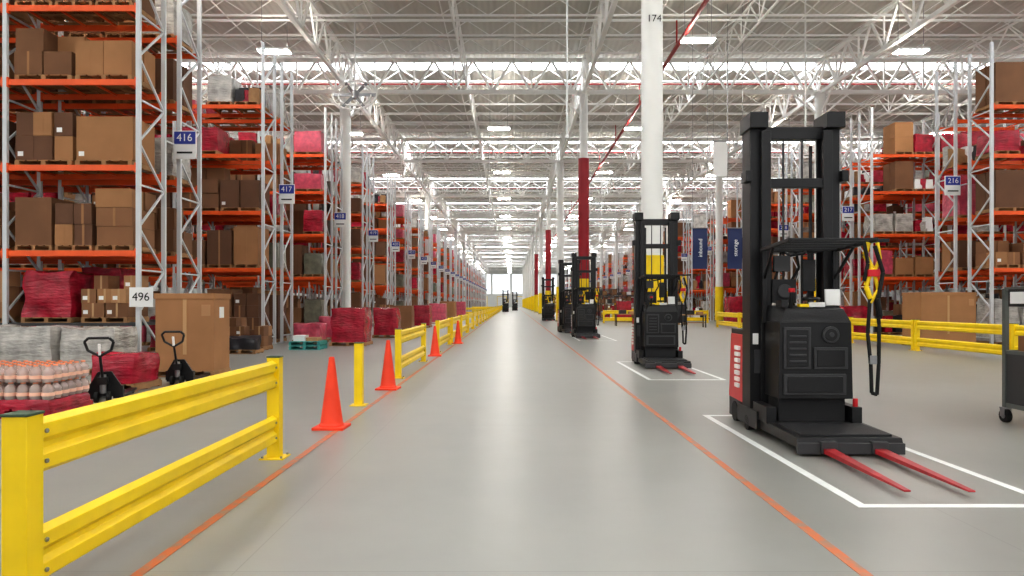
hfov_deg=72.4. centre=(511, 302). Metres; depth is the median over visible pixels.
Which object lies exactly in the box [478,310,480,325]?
guard rail
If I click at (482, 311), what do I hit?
guard rail
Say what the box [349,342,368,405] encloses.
post
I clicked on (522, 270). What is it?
column
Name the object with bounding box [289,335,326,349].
pallet
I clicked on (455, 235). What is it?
column
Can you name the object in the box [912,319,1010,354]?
guard rail
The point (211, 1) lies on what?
roof bridging
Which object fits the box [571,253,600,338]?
truck
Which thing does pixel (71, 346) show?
pallet
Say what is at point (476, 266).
rack
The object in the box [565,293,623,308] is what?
storage shelf
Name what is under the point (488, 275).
window
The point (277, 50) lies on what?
lamp
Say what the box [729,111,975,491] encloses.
forklift
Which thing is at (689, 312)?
work table
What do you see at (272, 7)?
ceiling
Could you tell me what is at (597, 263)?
rack
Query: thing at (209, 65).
strip
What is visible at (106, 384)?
jack
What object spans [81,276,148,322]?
cartons
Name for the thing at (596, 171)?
lamp
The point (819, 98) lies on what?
column
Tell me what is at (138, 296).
board
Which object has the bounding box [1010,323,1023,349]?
guard rail
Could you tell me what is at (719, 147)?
hanging banner
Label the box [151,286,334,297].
wall
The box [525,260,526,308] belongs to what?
column
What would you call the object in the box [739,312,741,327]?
guard rail
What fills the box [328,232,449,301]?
rack
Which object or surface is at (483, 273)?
rack
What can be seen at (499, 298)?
door
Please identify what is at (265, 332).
cartons
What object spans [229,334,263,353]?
pallet
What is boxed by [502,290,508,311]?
truck
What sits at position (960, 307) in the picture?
cardboard box
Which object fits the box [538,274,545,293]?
window
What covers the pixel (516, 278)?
window
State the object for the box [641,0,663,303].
column
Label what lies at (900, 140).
rack
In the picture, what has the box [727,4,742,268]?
hanging banner
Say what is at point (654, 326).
forklift
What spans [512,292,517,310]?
truck
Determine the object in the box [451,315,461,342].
guard rail
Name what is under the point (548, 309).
truck
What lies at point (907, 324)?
guard rail
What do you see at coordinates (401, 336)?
guard rail
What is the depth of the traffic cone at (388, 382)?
13.31 m
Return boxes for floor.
[0,307,1023,575]
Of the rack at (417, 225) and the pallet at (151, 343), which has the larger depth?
the rack at (417, 225)
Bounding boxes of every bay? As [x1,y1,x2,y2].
[617,362,725,379]
[703,415,1023,506]
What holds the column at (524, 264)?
on the floor
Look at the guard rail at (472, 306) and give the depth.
119.98 m
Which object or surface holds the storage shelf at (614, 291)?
on the floor
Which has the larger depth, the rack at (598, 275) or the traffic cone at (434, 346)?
the rack at (598, 275)
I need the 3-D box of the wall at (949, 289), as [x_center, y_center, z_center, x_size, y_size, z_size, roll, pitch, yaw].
[48.100,-6.650,138.000,0.200,16.600,304.000,0,0,0]
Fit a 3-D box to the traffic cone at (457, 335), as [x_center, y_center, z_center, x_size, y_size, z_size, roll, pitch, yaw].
[-2.200,1.180,28.500,0.410,0.940,0.410,0,0,5]
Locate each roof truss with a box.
[176,58,1023,269]
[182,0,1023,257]
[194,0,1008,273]
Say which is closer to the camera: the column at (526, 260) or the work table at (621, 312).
the work table at (621, 312)
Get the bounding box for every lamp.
[256,47,291,53]
[261,0,261,41]
[351,110,363,134]
[488,89,509,129]
[494,143,509,172]
[596,171,612,172]
[624,126,640,129]
[680,0,716,42]
[891,4,930,53]
[928,131,952,134]
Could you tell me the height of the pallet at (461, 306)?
1.820 m
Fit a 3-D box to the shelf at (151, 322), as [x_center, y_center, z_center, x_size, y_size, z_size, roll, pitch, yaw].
[-13.030,1.080,19.700,6.740,1.140,3.400,0,0,0]
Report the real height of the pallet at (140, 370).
0.734 m
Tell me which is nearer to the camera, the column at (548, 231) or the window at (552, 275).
the column at (548, 231)
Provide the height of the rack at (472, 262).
11.700 m
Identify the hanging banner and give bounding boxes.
[692,4,707,268]
[712,141,726,175]
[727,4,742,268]
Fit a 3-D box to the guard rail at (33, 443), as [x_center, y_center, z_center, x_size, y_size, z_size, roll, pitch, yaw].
[-2.530,1.107,5.545,0.260,1.085,4.110,0,0,0]
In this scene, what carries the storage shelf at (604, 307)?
on the floor
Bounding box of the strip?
[182,63,988,219]
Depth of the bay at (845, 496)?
6.46 m
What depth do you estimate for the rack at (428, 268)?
81.76 m
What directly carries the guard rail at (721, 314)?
on the floor
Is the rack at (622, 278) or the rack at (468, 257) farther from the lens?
the rack at (468, 257)
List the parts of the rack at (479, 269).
frame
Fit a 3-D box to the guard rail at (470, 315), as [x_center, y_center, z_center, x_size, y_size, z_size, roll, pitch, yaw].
[-2.500,1.107,41.900,0.260,1.085,4.660,0,0,0]
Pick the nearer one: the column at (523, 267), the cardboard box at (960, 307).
the cardboard box at (960, 307)
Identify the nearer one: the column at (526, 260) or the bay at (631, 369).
the bay at (631, 369)
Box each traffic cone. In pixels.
[311,357,350,430]
[375,340,400,390]
[428,326,441,355]
[452,320,463,343]
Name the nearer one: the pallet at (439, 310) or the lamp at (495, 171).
the pallet at (439, 310)
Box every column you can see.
[337,90,350,307]
[424,196,429,303]
[453,231,456,244]
[462,242,464,301]
[485,271,486,306]
[522,270,522,306]
[523,267,523,307]
[524,264,525,307]
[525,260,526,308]
[527,255,528,308]
[528,249,530,309]
[531,242,533,310]
[534,231,538,311]
[538,217,543,313]
[545,196,551,301]
[555,160,564,321]
[576,90,590,302]
[589,249,591,286]
[600,242,602,303]
[614,231,618,303]
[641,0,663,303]
[664,196,671,303]
[714,176,723,321]
[811,90,829,301]
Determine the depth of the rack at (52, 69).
18.13 m
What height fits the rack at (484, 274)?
11.700 m
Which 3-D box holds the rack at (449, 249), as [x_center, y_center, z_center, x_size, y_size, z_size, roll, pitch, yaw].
[-17.885,-4.200,109.750,17.810,11.700,3.660,0,0,0]
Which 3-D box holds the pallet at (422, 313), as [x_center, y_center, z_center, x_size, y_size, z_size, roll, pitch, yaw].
[-6.092,0.884,47.651,1.216,1.532,1.312,0,0,0]
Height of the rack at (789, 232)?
11.700 m
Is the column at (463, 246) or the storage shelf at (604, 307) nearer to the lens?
the storage shelf at (604, 307)
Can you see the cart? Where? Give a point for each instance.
(1012, 360)
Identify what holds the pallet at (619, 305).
on the floor
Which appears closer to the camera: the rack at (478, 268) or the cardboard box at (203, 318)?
the cardboard box at (203, 318)
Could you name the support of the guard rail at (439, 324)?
on the floor
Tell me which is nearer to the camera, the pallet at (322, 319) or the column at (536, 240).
the pallet at (322, 319)
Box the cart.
[999,287,1023,421]
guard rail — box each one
[0,355,290,575]
[395,323,428,378]
[435,317,451,351]
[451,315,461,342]
[461,313,468,336]
[466,307,489,313]
[468,312,472,331]
[472,306,495,311]
[473,311,477,328]
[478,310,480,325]
[481,310,483,323]
[602,310,633,322]
[687,310,708,322]
[716,311,738,327]
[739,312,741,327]
[849,317,913,350]
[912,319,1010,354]
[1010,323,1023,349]
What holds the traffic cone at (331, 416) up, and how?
on the floor
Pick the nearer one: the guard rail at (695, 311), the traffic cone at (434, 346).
the traffic cone at (434, 346)
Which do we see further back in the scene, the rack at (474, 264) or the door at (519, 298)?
the door at (519, 298)
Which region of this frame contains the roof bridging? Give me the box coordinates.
[191,0,1023,267]
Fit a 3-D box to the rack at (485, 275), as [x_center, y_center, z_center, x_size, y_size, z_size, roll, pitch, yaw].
[-17.885,-4.200,253.750,17.810,11.700,3.660,0,0,0]
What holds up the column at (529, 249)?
on the floor
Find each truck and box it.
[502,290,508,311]
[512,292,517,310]
[541,277,555,320]
[557,260,583,332]
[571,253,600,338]
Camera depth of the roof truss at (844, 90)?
42.01 m
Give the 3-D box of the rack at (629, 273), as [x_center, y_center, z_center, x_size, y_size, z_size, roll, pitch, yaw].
[28.495,-4.200,109.750,21.230,11.700,3.660,0,0,0]
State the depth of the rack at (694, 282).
72.10 m
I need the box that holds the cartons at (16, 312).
[0,271,24,322]
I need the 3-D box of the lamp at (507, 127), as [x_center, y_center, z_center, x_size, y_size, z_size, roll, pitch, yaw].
[-0.900,-13.185,47.600,1.500,2.730,0.600,0,0,0]
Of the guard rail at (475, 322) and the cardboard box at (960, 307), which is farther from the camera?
the guard rail at (475, 322)
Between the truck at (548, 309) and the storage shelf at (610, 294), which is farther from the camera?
the storage shelf at (610, 294)
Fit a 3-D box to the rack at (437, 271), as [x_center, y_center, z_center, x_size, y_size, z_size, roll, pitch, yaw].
[-17.885,-4.200,91.750,17.810,11.700,3.660,0,0,0]
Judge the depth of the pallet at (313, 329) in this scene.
28.66 m
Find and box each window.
[487,274,490,293]
[493,274,509,293]
[512,274,521,293]
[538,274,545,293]
[551,274,565,293]
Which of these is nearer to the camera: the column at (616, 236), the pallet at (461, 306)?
the pallet at (461, 306)
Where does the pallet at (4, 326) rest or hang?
on the floor
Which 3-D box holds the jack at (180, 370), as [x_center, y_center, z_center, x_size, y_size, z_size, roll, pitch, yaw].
[-6.839,1.099,14.690,0.540,1.102,1.612,0,0,-7]
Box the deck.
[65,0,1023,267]
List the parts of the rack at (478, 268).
frame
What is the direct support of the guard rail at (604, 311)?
on the floor
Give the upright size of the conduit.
7.900 m
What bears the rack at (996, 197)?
on the floor
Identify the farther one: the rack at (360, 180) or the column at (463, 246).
the column at (463, 246)
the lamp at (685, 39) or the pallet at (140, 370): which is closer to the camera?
the pallet at (140, 370)
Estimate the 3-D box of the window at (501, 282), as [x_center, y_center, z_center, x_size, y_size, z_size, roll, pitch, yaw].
[-4.400,-7.850,289.910,7.280,8.000,0.140,0,0,0]
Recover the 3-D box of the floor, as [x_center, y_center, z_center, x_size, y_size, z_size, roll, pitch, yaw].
[0.000,1.750,138.000,96.000,0.200,304.000,0,0,0]
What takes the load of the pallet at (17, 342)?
on the floor
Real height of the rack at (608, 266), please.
11.700 m
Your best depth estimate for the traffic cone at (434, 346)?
21.72 m
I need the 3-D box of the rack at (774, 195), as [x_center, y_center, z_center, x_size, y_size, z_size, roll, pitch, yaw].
[28.495,-4.200,55.750,21.230,11.700,3.660,0,0,0]
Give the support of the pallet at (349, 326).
on the floor
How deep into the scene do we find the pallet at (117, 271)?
19.77 m
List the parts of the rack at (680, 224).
frame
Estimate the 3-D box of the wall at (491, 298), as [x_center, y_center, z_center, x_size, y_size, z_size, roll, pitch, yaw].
[0.000,-6.650,290.100,96.000,16.600,0.200,0,0,0]
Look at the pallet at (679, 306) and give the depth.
53.03 m
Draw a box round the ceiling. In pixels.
[80,1,1023,251]
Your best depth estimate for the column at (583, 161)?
41.76 m
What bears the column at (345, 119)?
on the floor
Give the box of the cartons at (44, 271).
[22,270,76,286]
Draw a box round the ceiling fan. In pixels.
[332,22,377,109]
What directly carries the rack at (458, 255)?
on the floor
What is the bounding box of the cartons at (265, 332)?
[235,325,272,350]
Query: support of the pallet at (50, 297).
on the shelf at (151, 322)
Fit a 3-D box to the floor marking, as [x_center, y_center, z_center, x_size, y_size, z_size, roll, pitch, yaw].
[-0.062,1.649,99.000,4.495,0.003,202.000,0,0,0]
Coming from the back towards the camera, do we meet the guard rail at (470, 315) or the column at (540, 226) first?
the column at (540, 226)
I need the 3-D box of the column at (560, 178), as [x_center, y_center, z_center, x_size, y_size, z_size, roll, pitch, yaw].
[4.300,-5.500,62.500,0.920,14.300,0.920,0,0,0]
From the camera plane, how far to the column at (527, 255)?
185.19 m
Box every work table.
[615,310,633,325]
[680,310,706,327]
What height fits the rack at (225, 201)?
11.700 m
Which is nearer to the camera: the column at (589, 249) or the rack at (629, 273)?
the rack at (629, 273)
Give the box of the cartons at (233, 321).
[229,317,246,336]
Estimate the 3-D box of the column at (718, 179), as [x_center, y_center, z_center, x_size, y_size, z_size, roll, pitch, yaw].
[18.500,-5.500,62.500,0.920,14.300,0.920,0,0,0]
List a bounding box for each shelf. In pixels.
[0,320,154,326]
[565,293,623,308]
[569,291,633,315]
[590,290,633,317]
[596,288,667,320]
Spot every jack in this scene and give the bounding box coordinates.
[83,337,136,402]
[161,331,209,384]
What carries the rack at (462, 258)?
on the floor
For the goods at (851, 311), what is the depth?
33.03 m
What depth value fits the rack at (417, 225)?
72.61 m
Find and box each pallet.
[0,324,19,327]
[0,325,80,361]
[0,360,92,418]
[21,271,93,322]
[59,326,138,364]
[77,267,135,288]
[88,349,161,391]
[147,314,154,349]
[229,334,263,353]
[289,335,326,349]
[292,321,328,342]
[319,317,330,339]
[329,307,372,345]
[372,307,400,337]
[390,305,413,329]
[413,305,431,327]
[429,303,446,323]
[440,301,456,318]
[456,302,465,315]
[615,301,631,316]
[678,304,687,324]
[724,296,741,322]
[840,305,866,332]
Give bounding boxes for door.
[497,296,506,305]
[517,296,521,306]
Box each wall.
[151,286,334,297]
[469,268,570,306]
[695,286,1019,299]
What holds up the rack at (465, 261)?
on the floor
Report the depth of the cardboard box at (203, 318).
15.62 m
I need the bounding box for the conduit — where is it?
[488,0,806,230]
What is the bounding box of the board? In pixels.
[129,287,152,306]
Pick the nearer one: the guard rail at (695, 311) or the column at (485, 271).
the guard rail at (695, 311)
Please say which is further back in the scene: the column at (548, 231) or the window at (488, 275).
the window at (488, 275)
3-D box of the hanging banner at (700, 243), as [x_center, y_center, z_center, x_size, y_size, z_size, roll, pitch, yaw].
[9.400,-8.325,34.973,0.840,13.250,0.152,0,0,0]
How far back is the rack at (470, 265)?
162.08 m
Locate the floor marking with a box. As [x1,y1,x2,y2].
[130,309,873,575]
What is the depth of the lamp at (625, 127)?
47.41 m
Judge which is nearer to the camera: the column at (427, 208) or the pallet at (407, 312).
the pallet at (407, 312)
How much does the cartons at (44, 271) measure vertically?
1.442 m
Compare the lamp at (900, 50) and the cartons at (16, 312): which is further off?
the lamp at (900, 50)
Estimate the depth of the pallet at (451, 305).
66.03 m
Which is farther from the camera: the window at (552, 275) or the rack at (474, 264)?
the window at (552, 275)
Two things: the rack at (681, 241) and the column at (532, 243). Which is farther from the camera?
the column at (532, 243)
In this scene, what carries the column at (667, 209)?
on the floor
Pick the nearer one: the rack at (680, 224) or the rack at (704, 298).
the rack at (680, 224)
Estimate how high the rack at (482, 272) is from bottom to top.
11.700 m
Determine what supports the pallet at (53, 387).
on the floor
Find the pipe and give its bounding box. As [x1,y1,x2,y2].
[149,0,1023,261]
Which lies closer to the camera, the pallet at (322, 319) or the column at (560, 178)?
the pallet at (322, 319)
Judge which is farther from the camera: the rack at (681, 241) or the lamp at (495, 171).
the rack at (681, 241)
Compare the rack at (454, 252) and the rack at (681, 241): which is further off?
the rack at (454, 252)
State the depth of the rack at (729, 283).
63.88 m
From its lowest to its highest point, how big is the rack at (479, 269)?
11.700 m
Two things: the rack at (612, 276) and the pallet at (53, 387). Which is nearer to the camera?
the pallet at (53, 387)
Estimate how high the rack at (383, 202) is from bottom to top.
11.700 m
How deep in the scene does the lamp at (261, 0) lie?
32.99 m
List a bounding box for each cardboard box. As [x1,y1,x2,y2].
[154,293,230,376]
[901,292,976,346]
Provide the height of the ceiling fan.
4.701 m
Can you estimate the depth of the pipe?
53.96 m
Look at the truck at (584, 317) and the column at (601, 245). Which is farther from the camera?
the column at (601, 245)
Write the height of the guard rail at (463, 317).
1.085 m
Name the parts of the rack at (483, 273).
frame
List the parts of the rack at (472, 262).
frame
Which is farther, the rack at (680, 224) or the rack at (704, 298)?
the rack at (704, 298)
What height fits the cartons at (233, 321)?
1.442 m
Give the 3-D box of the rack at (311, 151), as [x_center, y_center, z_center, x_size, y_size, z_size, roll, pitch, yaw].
[-17.885,-4.200,37.750,17.810,11.700,3.660,0,0,0]
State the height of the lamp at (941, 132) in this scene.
2.730 m
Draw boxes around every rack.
[0,0,201,351]
[0,42,294,345]
[23,107,345,333]
[150,147,377,326]
[168,173,399,323]
[223,191,414,305]
[276,205,426,305]
[293,216,435,304]
[305,225,443,303]
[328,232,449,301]
[364,238,454,300]
[380,243,458,301]
[386,247,462,301]
[424,257,470,310]
[424,266,478,306]
[433,254,468,310]
[434,264,476,306]
[447,271,482,306]
[452,251,465,301]
[460,262,475,306]
[460,274,485,306]
[467,260,473,307]
[477,268,480,306]
[477,269,481,306]
[477,272,483,306]
[483,273,484,306]
[485,275,486,306]
[590,262,679,298]
[596,257,679,297]
[598,258,700,304]
[603,252,627,304]
[610,247,723,299]
[617,243,741,297]
[626,239,740,305]
[663,231,805,306]
[663,241,741,300]
[664,222,806,316]
[681,205,891,316]
[706,194,943,320]
[736,181,1010,304]
[778,147,1023,316]
[840,107,1023,334]
[935,42,1023,344]
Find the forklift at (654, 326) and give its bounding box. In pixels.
[631,212,695,373]
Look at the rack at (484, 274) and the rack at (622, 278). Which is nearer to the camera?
the rack at (622, 278)
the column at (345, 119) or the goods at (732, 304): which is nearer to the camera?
the column at (345, 119)
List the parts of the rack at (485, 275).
frame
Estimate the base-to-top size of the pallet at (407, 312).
1.513 m
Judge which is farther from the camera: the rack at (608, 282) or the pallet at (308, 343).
the rack at (608, 282)
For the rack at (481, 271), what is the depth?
219.44 m
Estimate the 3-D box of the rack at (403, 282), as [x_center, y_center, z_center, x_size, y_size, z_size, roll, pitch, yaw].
[-17.885,-4.200,64.750,17.810,11.700,3.660,0,0,0]
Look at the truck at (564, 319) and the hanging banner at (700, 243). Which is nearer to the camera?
the hanging banner at (700, 243)
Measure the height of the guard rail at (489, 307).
1.085 m
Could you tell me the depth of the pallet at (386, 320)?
33.03 m

